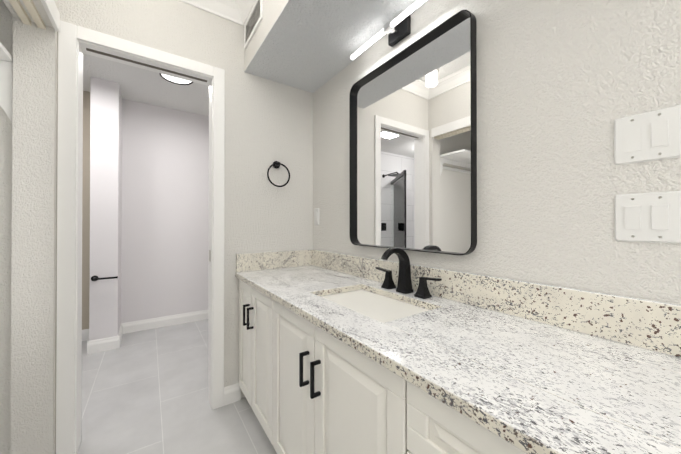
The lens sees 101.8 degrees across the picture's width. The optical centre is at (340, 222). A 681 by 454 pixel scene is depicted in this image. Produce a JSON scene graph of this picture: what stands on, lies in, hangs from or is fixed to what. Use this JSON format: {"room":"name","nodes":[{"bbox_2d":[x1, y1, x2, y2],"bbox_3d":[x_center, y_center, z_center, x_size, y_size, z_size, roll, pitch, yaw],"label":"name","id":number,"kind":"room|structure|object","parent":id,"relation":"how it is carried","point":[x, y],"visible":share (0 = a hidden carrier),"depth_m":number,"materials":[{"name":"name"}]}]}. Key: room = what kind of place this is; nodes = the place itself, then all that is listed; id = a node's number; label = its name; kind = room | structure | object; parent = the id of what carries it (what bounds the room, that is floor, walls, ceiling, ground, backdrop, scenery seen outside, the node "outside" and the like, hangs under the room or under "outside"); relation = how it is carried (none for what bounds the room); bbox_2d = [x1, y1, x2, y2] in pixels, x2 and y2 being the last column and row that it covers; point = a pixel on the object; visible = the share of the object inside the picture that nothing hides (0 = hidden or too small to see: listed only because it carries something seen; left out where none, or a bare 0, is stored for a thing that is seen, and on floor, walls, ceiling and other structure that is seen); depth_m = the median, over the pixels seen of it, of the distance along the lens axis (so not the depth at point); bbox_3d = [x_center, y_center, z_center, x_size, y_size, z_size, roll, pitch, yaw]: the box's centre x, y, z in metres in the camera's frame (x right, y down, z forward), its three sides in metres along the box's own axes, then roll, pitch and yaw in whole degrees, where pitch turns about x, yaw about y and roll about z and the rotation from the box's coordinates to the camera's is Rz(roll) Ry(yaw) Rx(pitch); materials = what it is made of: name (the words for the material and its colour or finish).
{"room":"bathroom","nodes":[
{"label":"bathroom","id":0,"kind":"room"},
{"bbox_2d":[3,0,57,453],"bbox_3d":[-0.494,-0.158,-0.034,0.130,2.580,3.200,0,0,-35],"label":"wall","id":1,"kind":"structure","parent":0,"point":[33,258],"depth_m":1.24,"materials":[{"name":"white paint"}]},
{"bbox_2d":[9,0,45,29],"bbox_3d":[-1.020,-0.894,0.731,0.070,0.018,1.250,0,0,-35],"label":"trim","id":2,"kind":"structure","parent":1,"relation":"attached to","point":[22,13],"depth_m":1.17,"materials":[{"name":"beige wood"}]},
{"bbox_2d":[41,0,59,31],"bbox_3d":[-0.943,-0.935,0.749,0.015,0.087,1.310,0,0,-35],"label":"trim","id":3,"kind":"structure","parent":1,"relation":"attached to","point":[51,10],"depth_m":1.21,"materials":[{"name":"white paint"}]},
{"bbox_2d":[55,32,57,453],"bbox_3d":[-1.345,0.087,1.313,0.004,2.105,0.014,0,0,-35],"label":"trim","id":4,"kind":"structure","parent":1,"relation":"attached to","point":[56,243],"depth_m":1.31,"materials":[{"name":"grey wood"}]},
{"bbox_2d":[82,91,89,329],"bbox_3d":[-2.665,-0.073,2.596,0.568,2.440,0.004,0,0,-35],"label":"beige wall beyond the hall","id":5,"kind":"structure","parent":0,"point":[86,219],"depth_m":2.71,"materials":[{"name":"beige paint"}]},
{"bbox_2d":[82,329,88,340],"bbox_3d":[-2.681,1.093,2.572,0.620,0.108,0.014,0,0,-35],"label":"baseboard","id":6,"kind":"structure","parent":5,"relation":"attached to","point":[85,332],"depth_m":2.70,"materials":[{"name":"white paint"}]},
{"bbox_2d":[89,77,121,340],"bbox_3d":[-2.240,-0.073,2.656,0.195,2.440,0.390,0,0,-35],"label":"wall","id":7,"kind":"structure","parent":0,"point":[105,195],"depth_m":2.50,"materials":[{"name":"white paint"}]},
{"bbox_2d":[86,335,96,353],"bbox_3d":[-2.316,1.093,2.576,0.014,0.108,0.384,0,0,-35],"label":"baseboard","id":8,"kind":"structure","parent":7,"relation":"attached to","point":[90,344],"depth_m":2.43,"materials":[{"name":"white paint"}]},
{"bbox_2d":[91,275,117,280],"bbox_3d":[-2.104,0.491,2.466,0.187,0.050,0.069,0,0,-35],"label":"toilet paper holder","id":9,"kind":"object","parent":7,"relation":"attached to","point":[95,278],"visible":1,"depth_m":2.45,"materials":[{"name":"black metal"}]},
{"bbox_2d":[116,323,123,347],"bbox_3d":[-2.145,1.093,2.694,0.014,0.108,0.384,0,0,-35],"label":"baseboard","id":10,"kind":"structure","parent":7,"relation":"attached to","point":[121,331],"depth_m":2.64,"materials":[{"name":"white paint"}]},
{"bbox_2d":[83,53,208,115],"bbox_3d":[-2.348,-1.328,1.800,3.875,0.060,1.685,0,0,-35],"label":"ceiling","id":11,"kind":"structure","parent":0,"point":[137,84],"depth_m":2.64,"materials":[{"name":"white paint"}]},
{"bbox_2d":[159,73,192,84],"bbox_3d":[-1.392,-1.264,2.355,0.250,0.059,0.250,0,0,-35],"label":"light","id":12,"kind":"object","parent":11,"relation":"attached to","point":[175,80],"visible":0.35,"depth_m":2.41,"materials":[{"name":"white glass"}]},
{"bbox_2d":[0,0,312,453],"bbox_3d":[-1.220,-0.149,1.480,2.375,2.580,0.115,0,0,-35],"label":"wall","id":13,"kind":"structure","parent":0,"point":[268,122],"depth_m":1.78,"materials":[{"name":"white paint"}]},
{"bbox_2d":[0,42,12,121],"bbox_3d":[-1.679,-0.588,0.898,0.752,0.289,0.320,0,0,-35],"label":"closet shelf","id":14,"kind":"object","parent":13,"relation":"attached to","point":[6,80],"visible":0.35,"depth_m":1.21,"materials":[{"name":"white paint"}]},
{"bbox_2d":[56,20,224,453],"bbox_3d":[-1.074,0.089,1.579,0.746,2.105,0.147,0,0,-35],"label":"door frame","id":15,"kind":"structure","parent":13,"relation":"attached to","point":[74,42],"depth_m":1.38,"materials":[{"name":"white paint"}]},
{"bbox_2d":[86,48,206,81],"bbox_3d":[-1.074,-0.893,1.585,0.566,0.003,0.025,0,0,-35],"label":"door track","id":16,"kind":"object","parent":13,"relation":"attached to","point":[135,62],"depth_m":1.56,"materials":[{"name":"grey metal"}]},
{"bbox_2d":[179,0,231,19],"bbox_3d":[-0.954,-1.342,1.544,0.660,0.095,0.092,0,0,-35],"label":"crown molding","id":17,"kind":"structure","parent":13,"relation":"attached to","point":[221,8],"depth_m":1.70,"materials":[{"name":"white paint"}]},
{"bbox_2d":[224,383,240,395],"bbox_3d":[-0.542,1.090,2.021,0.638,0.108,0.014,0,0,-35],"label":"baseboard","id":18,"kind":"structure","parent":13,"relation":"attached to","point":[232,393],"depth_m":1.76,"materials":[{"name":"white paint"}]},
{"bbox_2d":[229,0,255,25],"bbox_3d":[0.240,-1.347,0.481,0.092,0.095,3.200,0,0,-35],"label":"crown molding","id":19,"kind":"structure","parent":13,"relation":"attached to","point":[236,11],"depth_m":1.74,"materials":[{"name":"white paint"}]},
{"bbox_2d":[236,249,310,271],"bbox_3d":[-0.444,0.259,1.928,0.543,0.120,0.020,0,0,-35],"label":"backsplash","id":20,"kind":"structure","parent":13,"relation":"attached to","point":[245,262],"depth_m":1.90,"materials":[{"name":"beige stone"}]},
{"bbox_2d":[267,161,289,186],"bbox_3d":[-0.434,-0.339,1.915,0.167,0.188,0.062,0,0,-35],"label":"towel ring","id":21,"kind":"object","parent":13,"relation":"attached to","point":[276,164],"visible":1,"depth_m":1.91,"materials":[{"name":"black metal"}]},
{"bbox_2d":[121,99,208,322],"bbox_3d":[-2.812,-0.118,2.570,3.995,2.530,0.120,0,0,-35],"label":"wall","id":22,"kind":"structure","parent":0,"point":[165,214],"depth_m":3.08,"materials":[{"name":"white paint"}]},
{"bbox_2d":[124,310,207,333],"bbox_3d":[-1.749,1.096,3.217,1.260,0.108,0.014,0,0,-35],"label":"baseboard","id":23,"kind":"structure","parent":22,"relation":"attached to","point":[140,325],"depth_m":3.07,"materials":[{"name":"white paint"}]},
{"bbox_2d":[77,319,276,453],"bbox_3d":[-1.313,1.165,0.487,4.200,0.060,5.300,0,0,-35],"label":"floor","id":24,"kind":"structure","parent":0,"point":[144,391],"depth_m":1.74,"materials":[{"name":"grey tile"}]},
{"bbox_2d":[239,280,246,391],"bbox_3d":[-0.339,0.746,1.803,0.548,0.794,0.340,0,0,-35],"label":"base cabinet","id":25,"kind":"object","parent":24,"relation":"on","point":[242,287],"depth_m":1.73,"materials":[{"name":"white paint"}]},
{"bbox_2d":[243,288,262,427],"bbox_3d":[-0.183,0.745,1.578,0.548,0.794,0.440,0,0,-35],"label":"base cabinet","id":26,"kind":"object","parent":24,"relation":"on","point":[253,358],"depth_m":1.51,"materials":[{"name":"white paint"}]},
{"bbox_2d":[263,296,378,453],"bbox_3d":[0.124,0.742,1.134,0.548,0.794,0.871,0,0,-35],"label":"base cabinet","id":27,"kind":"object","parent":24,"relation":"on","point":[339,353],"depth_m":0.97,"materials":[{"name":"white paint"}]},
{"bbox_2d":[235,264,680,453],"bbox_3d":[0.352,0.327,0.790,0.567,0.030,2.796,0,0,-35],"label":"countertop","id":28,"kind":"structure","parent":27,"relation":"on","point":[534,387],"depth_m":0.60,"materials":[{"name":"white stone"}]},
{"bbox_2d":[315,288,430,319],"bbox_3d":[0.122,0.418,1.150,0.362,0.172,0.540,0,0,-35],"label":"sink","id":29,"kind":"object","parent":28,"relation":"in","point":[367,301],"depth_m":1.18,"materials":[{"name":"white ceramic"}]},
{"bbox_2d":[375,248,442,299],"bbox_3d":[0.248,0.212,1.225,0.160,0.204,0.375,0,0,-35],"label":"faucet","id":30,"kind":"object","parent":28,"relation":"on","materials":[{"name":"black metal"}]},
{"bbox_2d":[379,368,518,453],"bbox_3d":[0.499,0.739,0.593,0.548,0.794,0.564,0,0,-35],"label":"base cabinet","id":31,"kind":"object","parent":24,"relation":"on","point":[410,422],"depth_m":0.59,"materials":[{"name":"white paint"}]},
{"bbox_2d":[244,0,428,92],"bbox_3d":[0.489,-1.196,0.652,0.514,0.395,3.200,0,0,-35],"label":"soffit","id":32,"kind":"structure","parent":0,"point":[312,46],"depth_m":1.49,"materials":[{"name":"white paint"}]},
{"bbox_2d":[244,0,262,49],"bbox_3d":[-0.525,-1.203,1.655,0.009,0.160,0.333,0,0,-35],"label":"air vent grille","id":33,"kind":"object","parent":32,"relation":"attached to","point":[253,20],"visible":1,"depth_m":1.65,"materials":[{"name":"white metal"}]},
{"bbox_2d":[313,0,680,304],"bbox_3d":[0.237,-0.149,1.567,0.120,2.580,5.240,0,0,-35],"label":"wall","id":34,"kind":"structure","parent":0,"point":[563,86],"depth_m":0.86,"materials":[{"name":"white paint"}]},
{"bbox_2d":[314,208,318,224],"bbox_3d":[-0.179,-0.046,2.050,0.012,0.124,0.070,0,0,-35],"label":"outlet","id":35,"kind":"object","parent":34,"relation":"attached to","point":[316,216],"visible":1,"depth_m":2.04,"materials":[{"name":"white plastic"}]},
{"bbox_2d":[350,0,426,59],"bbox_3d":[0.260,-0.946,1.344,0.098,0.086,0.604,0,0,-35],"label":"sconce","id":36,"kind":"object","parent":34,"relation":"attached to","point":[397,29],"visible":1,"depth_m":1.33,"materials":[{"name":"white glass"}]},
{"bbox_2d":[349,10,476,254],"bbox_3d":[0.286,-0.347,1.359,0.034,0.950,0.767,0,0,-35],"label":"vanity mirror","id":37,"kind":"object","parent":34,"relation":"attached to","point":[413,143],"visible":0.98,"depth_m":1.26,"materials":[{"name":"black metal"}]},
{"bbox_2d":[311,249,680,355],"bbox_3d":[0.577,0.253,0.946,0.020,0.120,2.796,0,0,-35],"label":"backsplash","id":38,"kind":"structure","parent":34,"relation":"attached to","point":[655,325],"depth_m":0.82,"materials":[{"name":"beige stone"}]},
{"bbox_2d":[614,191,680,242],"bbox_3d":[0.762,-0.014,0.690,0.012,0.124,0.116,0,0,-35],"label":"switch plate","id":39,"kind":"object","parent":34,"relation":"attached to","point":[654,217],"visible":1,"depth_m":0.69,"materials":[{"name":"white plastic"}]},
{"bbox_2d":[614,105,680,164],"bbox_3d":[0.762,-0.216,0.691,0.012,0.124,0.116,0,0,-35],"label":"switch plate","id":40,"kind":"object","parent":34,"relation":"attached to","point":[654,135],"visible":1,"depth_m":0.69,"materials":[{"name":"white plastic"}]}
]}

